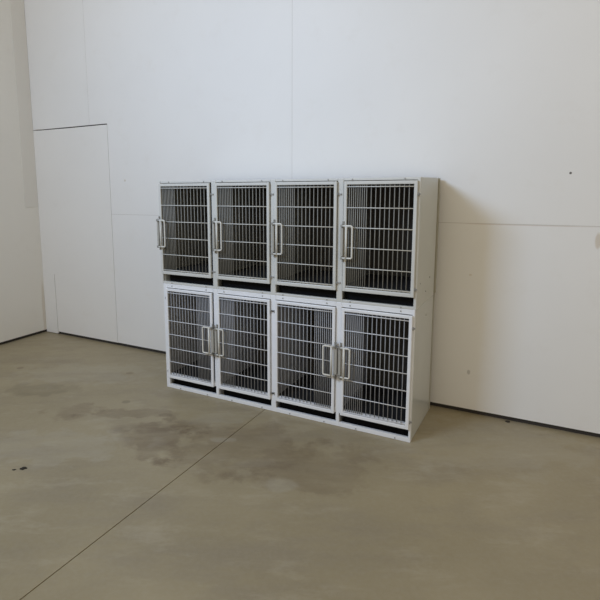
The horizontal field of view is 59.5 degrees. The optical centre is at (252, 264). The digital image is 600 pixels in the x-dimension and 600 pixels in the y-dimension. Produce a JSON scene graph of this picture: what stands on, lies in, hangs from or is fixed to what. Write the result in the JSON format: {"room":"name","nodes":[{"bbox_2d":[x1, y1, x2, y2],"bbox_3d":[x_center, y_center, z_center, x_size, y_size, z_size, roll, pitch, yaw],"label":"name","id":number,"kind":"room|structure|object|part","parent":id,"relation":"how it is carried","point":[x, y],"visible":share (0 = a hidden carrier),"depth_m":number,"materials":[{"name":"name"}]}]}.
{"room":"animal kennel room","nodes":[
{"label":"animal kennel room","id":0,"kind":"room"},
{"bbox_2d":[0,0,46,344],"bbox_3d":[-4.092,-0.868,1.954,0.090,4.200,7.639,4,10,30],"label":"wall","id":1,"kind":"structure","parent":0,"point":[22,299],"depth_m":5.04,"materials":[{"name":"white paint"}]},
{"bbox_2d":[10,0,37,207],"bbox_3d":[-2.213,-1.992,4.994,0.004,2.880,0.152,4,10,30],"label":"trim","id":2,"kind":"structure","parent":1,"relation":"attached to","point":[17,10],"depth_m":5.05,"materials":[{"name":"white paint"}]},
{"bbox_2d":[0,331,599,599],"bbox_3d":[-1.357,1.462,0.809,6.489,0.120,7.789,4,10,30],"label":"floor","id":3,"kind":"structure","parent":0,"point":[133,486],"depth_m":2.52,"materials":[{"name":"concrete"}]},
{"bbox_2d":[164,281,434,442],"bbox_3d":[0.265,0.556,3.647,1.811,0.793,0.602,4,10,30],"label":"bank","id":4,"kind":"object","parent":3,"relation":"on","point":[368,368],"visible":0.98,"depth_m":3.53,"materials":[{"name":"white metal"}]},
{"bbox_3d":[-0.450,0.521,3.752,0.407,0.679,0.016,4,10,30],"label":"door","id":5,"kind":"part","parent":4,"relation":"part of","materials":[{"name":"silver metal"}]},
{"bbox_2d":[170,291,210,382],"bbox_3d":[-0.444,0.521,3.750,0.336,0.655,0.005,4,10,30],"label":"grille","id":6,"kind":"object","parent":4,"relation":"attached to","point":[184,377],"depth_m":3.74,"materials":[{"name":"metal"}]},
{"bbox_2d":[174,379,215,392],"bbox_3d":[-0.297,0.855,4.061,0.407,0.077,0.473,4,10,30],"label":"tray","id":7,"kind":"object","parent":4,"relation":"on","point":[185,383],"depth_m":3.86,"materials":[{"name":"black plastic"}]},
{"bbox_3d":[-0.316,0.529,3.638,0.081,0.194,0.014,4,10,30],"label":"latch handle","id":8,"kind":"part","parent":4,"relation":"part of","materials":[{"name":"silver metal"}]},
{"bbox_3d":[-0.270,0.530,3.628,0.016,0.166,0.020,4,10,30],"label":"latch plate","id":9,"kind":"part","parent":4,"relation":"part of","materials":[{"name":"silver metal"}]},
{"bbox_3d":[-0.248,0.532,3.615,0.016,0.166,0.020,4,10,30],"label":"latch plate","id":10,"kind":"part","parent":4,"relation":"part of","materials":[{"name":"silver metal"}]},
{"bbox_3d":[-0.225,0.536,3.586,0.071,0.194,0.014,4,10,30],"label":"latch handle","id":11,"kind":"part","parent":4,"relation":"part of","materials":[{"name":"silver metal"}]},
{"bbox_2d":[221,297,264,393],"bbox_3d":[-0.064,0.550,3.533,0.340,0.655,0.005,4,10,30],"label":"grille","id":12,"kind":"object","parent":4,"relation":"attached to","point":[229,387],"depth_m":3.54,"materials":[{"name":"metal"}]},
{"bbox_3d":[-0.059,0.551,3.529,0.412,0.679,0.016,4,10,30],"label":"door","id":13,"kind":"part","parent":4,"relation":"part of","materials":[{"name":"silver metal"}]},
{"bbox_2d":[224,390,270,404],"bbox_3d":[0.093,0.885,3.839,0.404,0.077,0.473,4,10,30],"label":"tray","id":14,"kind":"object","parent":4,"relation":"on","point":[229,393],"depth_m":3.64,"materials":[{"name":"black plastic"}]},
{"bbox_3d":[0.273,0.167,3.614,1.781,0.014,0.521,4,10,30],"label":"panel","id":15,"kind":"part","parent":4,"relation":"part of","materials":[{"name":"white metal"}]},
{"bbox_2d":[156,177,440,309],"bbox_3d":[0.254,-0.201,3.535,1.824,0.737,0.602,4,10,30],"label":"bank","id":16,"kind":"object","parent":4,"relation":"on","point":[375,240],"visible":1,"depth_m":3.44,"materials":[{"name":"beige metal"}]},
{"bbox_3d":[-0.669,-0.224,3.743,0.016,0.171,0.020,4,10,30],"label":"latch plate","id":17,"kind":"part","parent":16,"relation":"part of","materials":[{"name":"silver metal"}]},
{"bbox_3d":[-0.646,-0.220,3.713,0.071,0.199,0.014,4,10,30],"label":"latch handle","id":18,"kind":"part","parent":16,"relation":"part of","materials":[{"name":"silver metal"}]},
{"bbox_3d":[-0.527,-0.260,3.980,0.012,0.737,0.463,4,10,30],"label":"panel","id":19,"kind":"part","parent":16,"relation":"part of","materials":[{"name":"white metal"}]},
{"bbox_2d":[162,186,205,273],"bbox_3d":[-0.477,-0.239,3.650,0.362,0.623,0.005,4,10,30],"label":"grille","id":20,"kind":"object","parent":16,"relation":"attached to","point":[164,271],"depth_m":3.67,"materials":[{"name":"metal"}]},
{"bbox_3d":[-0.471,-0.238,3.645,0.436,0.647,0.016,4,10,30],"label":"door","id":21,"kind":"part","parent":16,"relation":"part of","materials":[{"name":"silver metal"}]},
{"bbox_2d":[170,275,212,284],"bbox_3d":[-0.307,0.073,3.945,0.413,0.059,0.473,4,10,30],"label":"tray","id":22,"kind":"object","parent":16,"relation":"on","point":[189,279],"depth_m":3.75,"materials":[{"name":"black plastic"}]},
{"bbox_3d":[-0.255,-0.192,3.506,0.016,0.171,0.020,4,10,30],"label":"latch plate","id":23,"kind":"part","parent":16,"relation":"part of","materials":[{"name":"silver metal"}]},
{"bbox_3d":[-0.232,-0.188,3.477,0.071,0.199,0.014,4,10,30],"label":"latch handle","id":24,"kind":"part","parent":16,"relation":"part of","materials":[{"name":"silver metal"}]},
{"bbox_2d":[219,185,263,279],"bbox_3d":[-0.071,-0.208,3.419,0.340,0.623,0.005,4,10,30],"label":"grille","id":25,"kind":"object","parent":16,"relation":"attached to","point":[222,276],"depth_m":3.43,"materials":[{"name":"metal"}]},
{"bbox_3d":[-0.067,-0.207,3.414,0.412,0.647,0.016,4,10,30],"label":"door","id":26,"kind":"part","parent":16,"relation":"part of","materials":[{"name":"white metal"}]},
{"bbox_2d":[222,280,270,290],"bbox_3d":[0.085,0.103,3.721,0.404,0.059,0.473,4,10,30],"label":"tray","id":27,"kind":"object","parent":16,"relation":"on","point":[229,283],"depth_m":3.52,"materials":[{"name":"black plastic"}]},
{"bbox_3d":[0.134,-0.163,3.284,0.016,0.171,0.020,4,10,30],"label":"latch plate","id":28,"kind":"part","parent":16,"relation":"part of","materials":[{"name":"silver metal"}]},
{"bbox_3d":[0.157,-0.158,3.254,0.071,0.199,0.014,4,10,30],"label":"latch handle","id":29,"kind":"part","parent":16,"relation":"part of","materials":[{"name":"white metal"}]},
{"bbox_2d":[279,185,330,283],"bbox_3d":[0.317,-0.178,3.197,0.340,0.623,0.005,4,10,30],"label":"grille","id":30,"kind":"object","parent":16,"relation":"attached to","point":[281,281],"depth_m":3.21,"materials":[{"name":"metal"}]},
{"bbox_3d":[0.322,-0.178,3.192,0.412,0.647,0.016,4,10,30],"label":"door","id":31,"kind":"part","parent":16,"relation":"part of","materials":[{"name":"white metal"}]},
{"bbox_2d":[280,285,336,297],"bbox_3d":[0.473,0.132,3.499,0.404,0.059,0.473,4,10,30],"label":"tray","id":32,"kind":"object","parent":16,"relation":"on","point":[287,289],"depth_m":3.30,"materials":[{"name":"black plastic"}]},
{"bbox_3d":[0.265,-0.562,3.505,1.792,0.014,0.521,4,10,30],"label":"panel","id":33,"kind":"part","parent":16,"relation":"part of","materials":[{"name":"white metal"}]},
{"bbox_3d":[0.402,-0.240,3.787,1.792,0.737,0.012,4,10,30],"label":"panel","id":34,"kind":"part","parent":16,"relation":"part of","materials":[{"name":"silver metal"}]},
{"bbox_3d":[0.527,-0.133,3.058,0.016,0.171,0.020,4,10,30],"label":"latch plate","id":35,"kind":"part","parent":16,"relation":"part of","materials":[{"name":"silver metal"}]},
{"bbox_3d":[0.550,-0.128,3.029,0.071,0.199,0.014,4,10,30],"label":"latch handle","id":36,"kind":"part","parent":16,"relation":"part of","materials":[{"name":"white metal"}]},
{"bbox_2d":[347,184,409,292],"bbox_3d":[0.713,-0.148,2.970,0.346,0.623,0.005,4,10,30],"label":"grille","id":37,"kind":"object","parent":16,"relation":"attached to","point":[354,288],"depth_m":2.98,"materials":[{"name":"metal"}]},
{"bbox_2d":[346,291,413,305],"bbox_3d":[0.861,0.162,3.277,0.403,0.059,0.473,4,10,30],"label":"tray","id":38,"kind":"object","parent":16,"relation":"on","point":[349,295],"depth_m":3.07,"materials":[{"name":"black plastic"}]},
{"bbox_3d":[0.718,-0.148,2.966,0.418,0.647,0.016,4,10,30],"label":"door","id":39,"kind":"part","parent":16,"relation":"part of","materials":[{"name":"white metal"}]},
{"bbox_3d":[1.035,-0.141,3.087,0.012,0.737,0.463,4,10,30],"label":"panel","id":40,"kind":"part","parent":16,"relation":"part of","materials":[{"name":"white metal"}]},
{"bbox_3d":[0.329,0.581,3.307,0.412,0.679,0.016,4,10,30],"label":"door","id":41,"kind":"part","parent":4,"relation":"part of","materials":[{"name":"silver metal"}]},
{"bbox_2d":[281,304,330,408],"bbox_3d":[0.336,0.581,3.305,0.340,0.655,0.005,4,10,30],"label":"grille","id":42,"kind":"object","parent":4,"relation":"attached to","point":[308,404],"depth_m":3.29,"materials":[{"name":"metal"}]},
{"bbox_2d":[280,402,335,419],"bbox_3d":[0.481,0.914,3.617,0.404,0.077,0.473,4,10,30],"label":"tray","id":43,"kind":"object","parent":4,"relation":"on","point":[282,405],"depth_m":3.40,"materials":[{"name":"black plastic"}]},
{"bbox_3d":[0.410,0.516,3.900,1.781,0.793,0.012,4,10,30],"label":"panel","id":44,"kind":"part","parent":4,"relation":"part of","materials":[{"name":"silver metal"}]},
{"bbox_3d":[0.466,0.589,3.191,0.081,0.194,0.014,4,10,30],"label":"latch handle","id":45,"kind":"part","parent":4,"relation":"part of","materials":[{"name":"silver metal"}]},
{"bbox_3d":[0.511,0.590,3.181,0.016,0.166,0.020,4,10,30],"label":"latch plate","id":46,"kind":"part","parent":4,"relation":"part of","materials":[{"name":"silver metal"}]},
{"bbox_3d":[0.533,0.592,3.169,0.016,0.166,0.020,4,10,30],"label":"latch plate","id":47,"kind":"part","parent":4,"relation":"part of","materials":[{"name":"silver metal"}]},
{"bbox_3d":[0.556,0.596,3.139,0.071,0.194,0.014,4,10,30],"label":"latch handle","id":48,"kind":"part","parent":4,"relation":"part of","materials":[{"name":"silver metal"}]},
{"bbox_2d":[345,312,404,423],"bbox_3d":[0.719,0.610,3.086,0.346,0.655,0.005,4,10,30],"label":"grille","id":49,"kind":"object","parent":4,"relation":"attached to","point":[349,413],"depth_m":3.09,"materials":[{"name":"metal"}]},
{"bbox_2d":[343,416,407,435],"bbox_3d":[0.867,0.944,3.396,0.398,0.077,0.473,4,10,30],"label":"tray","id":50,"kind":"object","parent":4,"relation":"on","point":[364,423],"depth_m":3.17,"materials":[{"name":"black plastic"}]},
{"bbox_3d":[0.724,0.611,3.081,0.418,0.679,0.016,4,10,30],"label":"door","id":51,"kind":"part","parent":4,"relation":"part of","materials":[{"name":"silver metal"}]},
{"bbox_3d":[1.045,0.614,3.214,0.012,0.793,0.488,4,10,30],"label":"panel","id":52,"kind":"part","parent":4,"relation":"part of","materials":[{"name":"white metal"}]},
{"bbox_2d":[24,0,599,437],"bbox_3d":[0.533,-1.172,3.663,6.389,4.200,0.090,4,10,30],"label":"wall","id":53,"kind":"structure","parent":0,"point":[498,101],"depth_m":3.39,"materials":[{"name":"white paint"}]},
{"bbox_2d":[43,273,58,332],"bbox_3d":[-2.075,0.401,5.385,0.171,0.616,0.015,4,10,30],"label":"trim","id":54,"kind":"structure","parent":53,"relation":"attached to","point":[48,279],"depth_m":5.38,"materials":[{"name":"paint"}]},
{"bbox_2d":[33,125,117,342],"bbox_3d":[-1.721,-0.289,5.071,1.003,2.024,0.013,4,10,30],"label":"door","id":55,"kind":"structure","parent":53,"relation":"in","point":[72,164],"depth_m":5.03,"materials":[{"name":"paint"}]}
]}

